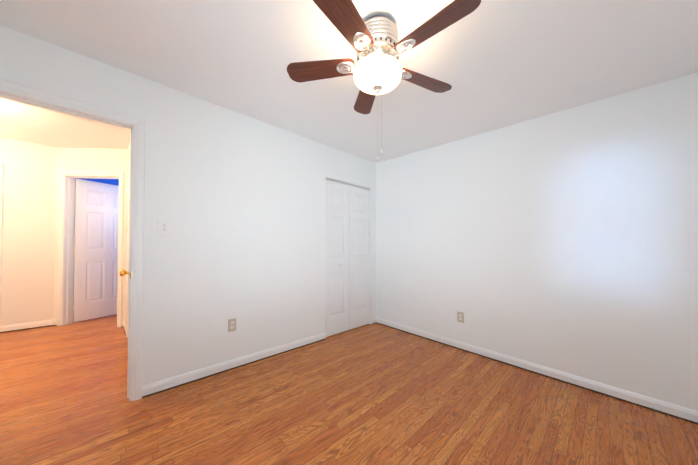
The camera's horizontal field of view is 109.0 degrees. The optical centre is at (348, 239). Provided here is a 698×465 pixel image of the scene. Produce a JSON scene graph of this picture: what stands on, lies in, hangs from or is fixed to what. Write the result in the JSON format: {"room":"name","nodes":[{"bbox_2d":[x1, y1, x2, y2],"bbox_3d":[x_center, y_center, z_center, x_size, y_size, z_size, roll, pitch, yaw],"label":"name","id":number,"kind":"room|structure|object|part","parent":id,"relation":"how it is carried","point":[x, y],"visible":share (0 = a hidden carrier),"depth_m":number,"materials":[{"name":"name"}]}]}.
{"room":"empty bedroom","nodes":[
{"label":"empty bedroom","id":0,"kind":"room"},
{"bbox_2d":[0,137,56,325],"bbox_3d":[-4.571,-0.072,2.973,1.640,2.465,0.120,1,-1,-44],"label":"wall","id":1,"kind":"structure","parent":0,"point":[28,237],"depth_m":3.25,"materials":[{"name":"white paint"}]},
{"bbox_2d":[0,163,3,322],"bbox_3d":[-4.698,0.084,2.836,0.900,2.133,0.138,1,-1,-44],"label":"trim","id":2,"kind":"structure","parent":1,"relation":"attached to","point":[1,190],"depth_m":3.10,"materials":[{"name":"white paint"}]},
{"bbox_2d":[0,319,52,332],"bbox_3d":[-4.178,1.117,3.238,0.429,0.091,0.016,1,-1,-44],"label":"baseboard","id":3,"kind":"structure","parent":1,"relation":"attached to","point":[4,328],"depth_m":3.22,"materials":[{"name":"white paint"}]},
{"bbox_2d":[54,147,126,320],"bbox_3d":[-3.548,-0.045,3.472,0.961,2.459,0.120,0,-1,0],"label":"wall","id":4,"kind":"structure","parent":0,"point":[90,159],"depth_m":3.43,"materials":[{"name":"white paint"}]},
{"bbox_2d":[57,171,123,326],"bbox_3d":[-3.533,0.116,3.469,0.873,2.138,0.156,0,-1,0],"label":"trim","id":5,"kind":"structure","parent":4,"relation":"attached to","point":[65,286],"depth_m":3.41,"materials":[{"name":"white paint"}]},
{"bbox_2d":[71,179,118,321],"bbox_3d":[-3.751,0.150,3.853,0.729,2.037,0.330,1,-1,-44],"label":"door","id":6,"kind":"structure","parent":4,"relation":"in","point":[95,248],"depth_m":3.70,"materials":[{"name":"white paint"}]},
{"bbox_2d":[73,178,118,299],"bbox_3d":[-3.584,-0.026,4.836,1.700,2.476,2.850,0,-1,0],"label":"wall","id":7,"kind":"structure","parent":0,"point":[111,181],"depth_m":4.45,"materials":[{"name":"blue paint"}]},
{"bbox_2d":[124,142,129,322],"bbox_3d":[-2.364,-0.030,2.820,0.203,2.474,2.185,1,-1,-44],"label":"wall","id":8,"kind":"structure","parent":0,"point":[128,154],"depth_m":3.32,"materials":[{"name":"white paint"}]},
{"bbox_2d":[126,163,129,337],"bbox_3d":[-2.437,0.128,2.793,0.049,2.132,0.820,1,-1,-44],"label":"door","id":9,"kind":"structure","parent":8,"relation":"attached to","point":[128,249],"depth_m":3.04,"materials":[{"name":"white paint"}]},
{"bbox_2d":[0,25,375,385],"bbox_3d":[-1.339,-0.019,2.207,5.001,2.512,0.120,1,-1,-44],"label":"wall","id":10,"kind":"structure","parent":0,"point":[237,199],"depth_m":2.25,"materials":[{"name":"white paint"}]},
{"bbox_2d":[0,79,144,400],"bbox_3d":[-1.933,0.121,1.635,0.895,2.135,0.156,1,-1,-44],"label":"trim","id":11,"kind":"structure","parent":10,"relation":"attached to","point":[27,95],"depth_m":1.86,"materials":[{"name":"white paint"}]},
{"bbox_2d":[151,219,169,234],"bbox_3d":[-1.488,-0.102,1.969,0.122,0.120,0.019,1,-1,-44],"label":"bedroom light switch","id":12,"kind":"object","parent":10,"relation":"attached to","point":[160,227],"visible":1,"depth_m":1.97,"materials":[{"name":"white plastic"}]},
{"bbox_2d":[228,318,235,331],"bbox_3d":[-1.097,0.799,2.339,0.072,0.119,0.007,1,-1,-44],"label":"electrical outlet","id":13,"kind":"object","parent":10,"relation":"attached to","point":[231,324],"visible":1,"depth_m":2.33,"materials":[{"name":"beige plastic"}]},
{"bbox_2d":[142,332,325,397],"bbox_3d":[-0.928,1.171,2.490,1.762,0.110,0.017,1,-1,-44],"label":"baseboard","id":14,"kind":"structure","parent":10,"relation":"attached to","point":[151,388],"depth_m":2.27,"materials":[{"name":"white paint"}]},
{"bbox_2d":[326,178,369,336],"bbox_3d":[0.006,0.225,3.436,0.850,2.030,0.070,1,-1,-44],"label":"closet door","id":15,"kind":"structure","parent":10,"relation":"in","point":[347,256],"depth_m":3.40,"materials":[{"name":"white paint"}]},
{"bbox_2d":[325,176,371,332],"bbox_3d":[-0.022,0.225,3.466,0.876,2.056,0.124,1,-1,-44],"label":"trim","id":16,"kind":"structure","parent":10,"relation":"attached to","point":[370,251],"depth_m":3.63,"materials":[{"name":"white paint"}]},
{"bbox_2d":[0,314,697,464],"bbox_3d":[-2.336,1.257,3.297,7.700,0.369,9.900,1,-1,-44],"label":"floor","id":17,"kind":"structure","parent":0,"point":[373,394],"depth_m":1.76,"materials":[{"name":"brown wood"}]},
{"bbox_2d":[0,0,697,162],"bbox_3d":[-2.336,-1.318,3.335,7.700,0.399,9.900,1,-1,-44],"label":"ceiling","id":18,"kind":"structure","parent":0,"point":[496,64],"depth_m":1.66,"materials":[{"name":"white paint"}]},
{"bbox_2d":[287,0,480,160],"bbox_3d":[0.191,-0.861,1.398,1.064,0.723,1.011,1,-1,-44],"label":"fan","id":19,"kind":"object","parent":18,"relation":"hanging from","point":[377,45],"visible":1,"depth_m":1.33,"materials":[{"name":"brown wood"}]},
{"bbox_3d":[-0.169,-1.022,1.496,0.416,0.014,0.134,0,-13,11],"label":"blade","id":20,"kind":"part","parent":19,"relation":"part of","materials":[{"name":"brown wood"}]},
{"bbox_3d":[-0.016,-1.023,1.146,0.134,0.012,0.416,-15,-8,31],"label":"blade","id":21,"kind":"part","parent":19,"relation":"part of","materials":[{"name":"brown wood"}]},
{"bbox_3d":[0.121,-1.012,1.771,0.134,0.009,0.416,12,-2,-7],"label":"blade","id":22,"kind":"part","parent":19,"relation":"part of","materials":[{"name":"brown wood"}]},
{"bbox_3d":[0.165,-0.926,1.432,0.278,0.099,0.278,1,-1,-44],"label":"lamp shade","id":23,"kind":"part","parent":19,"relation":"part of","materials":[{"name":"white glass"}]},
{"bbox_3d":[0.194,-0.773,1.534,0.083,0.461,0.052,1,-1,-44],"label":"chain","id":24,"kind":"part","parent":19,"relation":"part of","materials":[{"name":"silver metal"}]},
{"bbox_3d":[0.472,-1.007,1.579,0.416,0.014,0.134,0,11,-25],"label":"blade","id":25,"kind":"part","parent":19,"relation":"part of","materials":[{"name":"brown wood"}]},
{"bbox_3d":[0.398,-1.014,1.186,0.134,0.013,0.416,-16,10,-42],"label":"blade","id":26,"kind":"part","parent":19,"relation":"part of","materials":[{"name":"brown wood"}]},
{"bbox_2d":[376,72,697,410],"bbox_3d":[1.283,0.045,2.998,0.120,2.499,4.070,1,-1,-44],"label":"wall","id":27,"kind":"structure","parent":0,"point":[566,241],"depth_m":2.22,"materials":[{"name":"white paint"}]},
{"bbox_2d":[457,311,463,322],"bbox_3d":[1.292,0.894,2.885,0.007,0.119,0.072,1,-1,-44],"label":"electrical outlet","id":28,"kind":"object","parent":27,"relation":"attached to","point":[460,316],"visible":1,"depth_m":2.88,"materials":[{"name":"beige plastic"}]},
{"bbox_2d":[377,317,697,424],"bbox_3d":[1.459,1.222,2.699,0.016,0.128,3.020,1,-1,-44],"label":"baseboard","id":29,"kind":"structure","parent":27,"relation":"attached to","point":[670,408],"depth_m":2.20,"materials":[{"name":"white paint"}]},
{"bbox_3d":[-2.389,0.154,2.842,0.147,2.082,0.724,1,-1,-44],"label":"trim","id":30,"kind":"structure","parent":0,"visible":0},
{"bbox_3d":[-1.952,0.163,2.244,0.062,2.041,0.761,1,-1,-44],"label":"room door","id":31,"kind":"structure","parent":30,"relation":"attached to","visible":0},
{"bbox_2d":[119,269,128,275],"bbox_3d":[-1.745,0.261,2.001,0.153,0.065,0.065,1,-1,-44],"label":"door knob","id":32,"kind":"object","parent":31,"relation":"attached to","point":[122,272],"depth_m":1.95,"materials":[{"name":"gold metal"}]}
]}

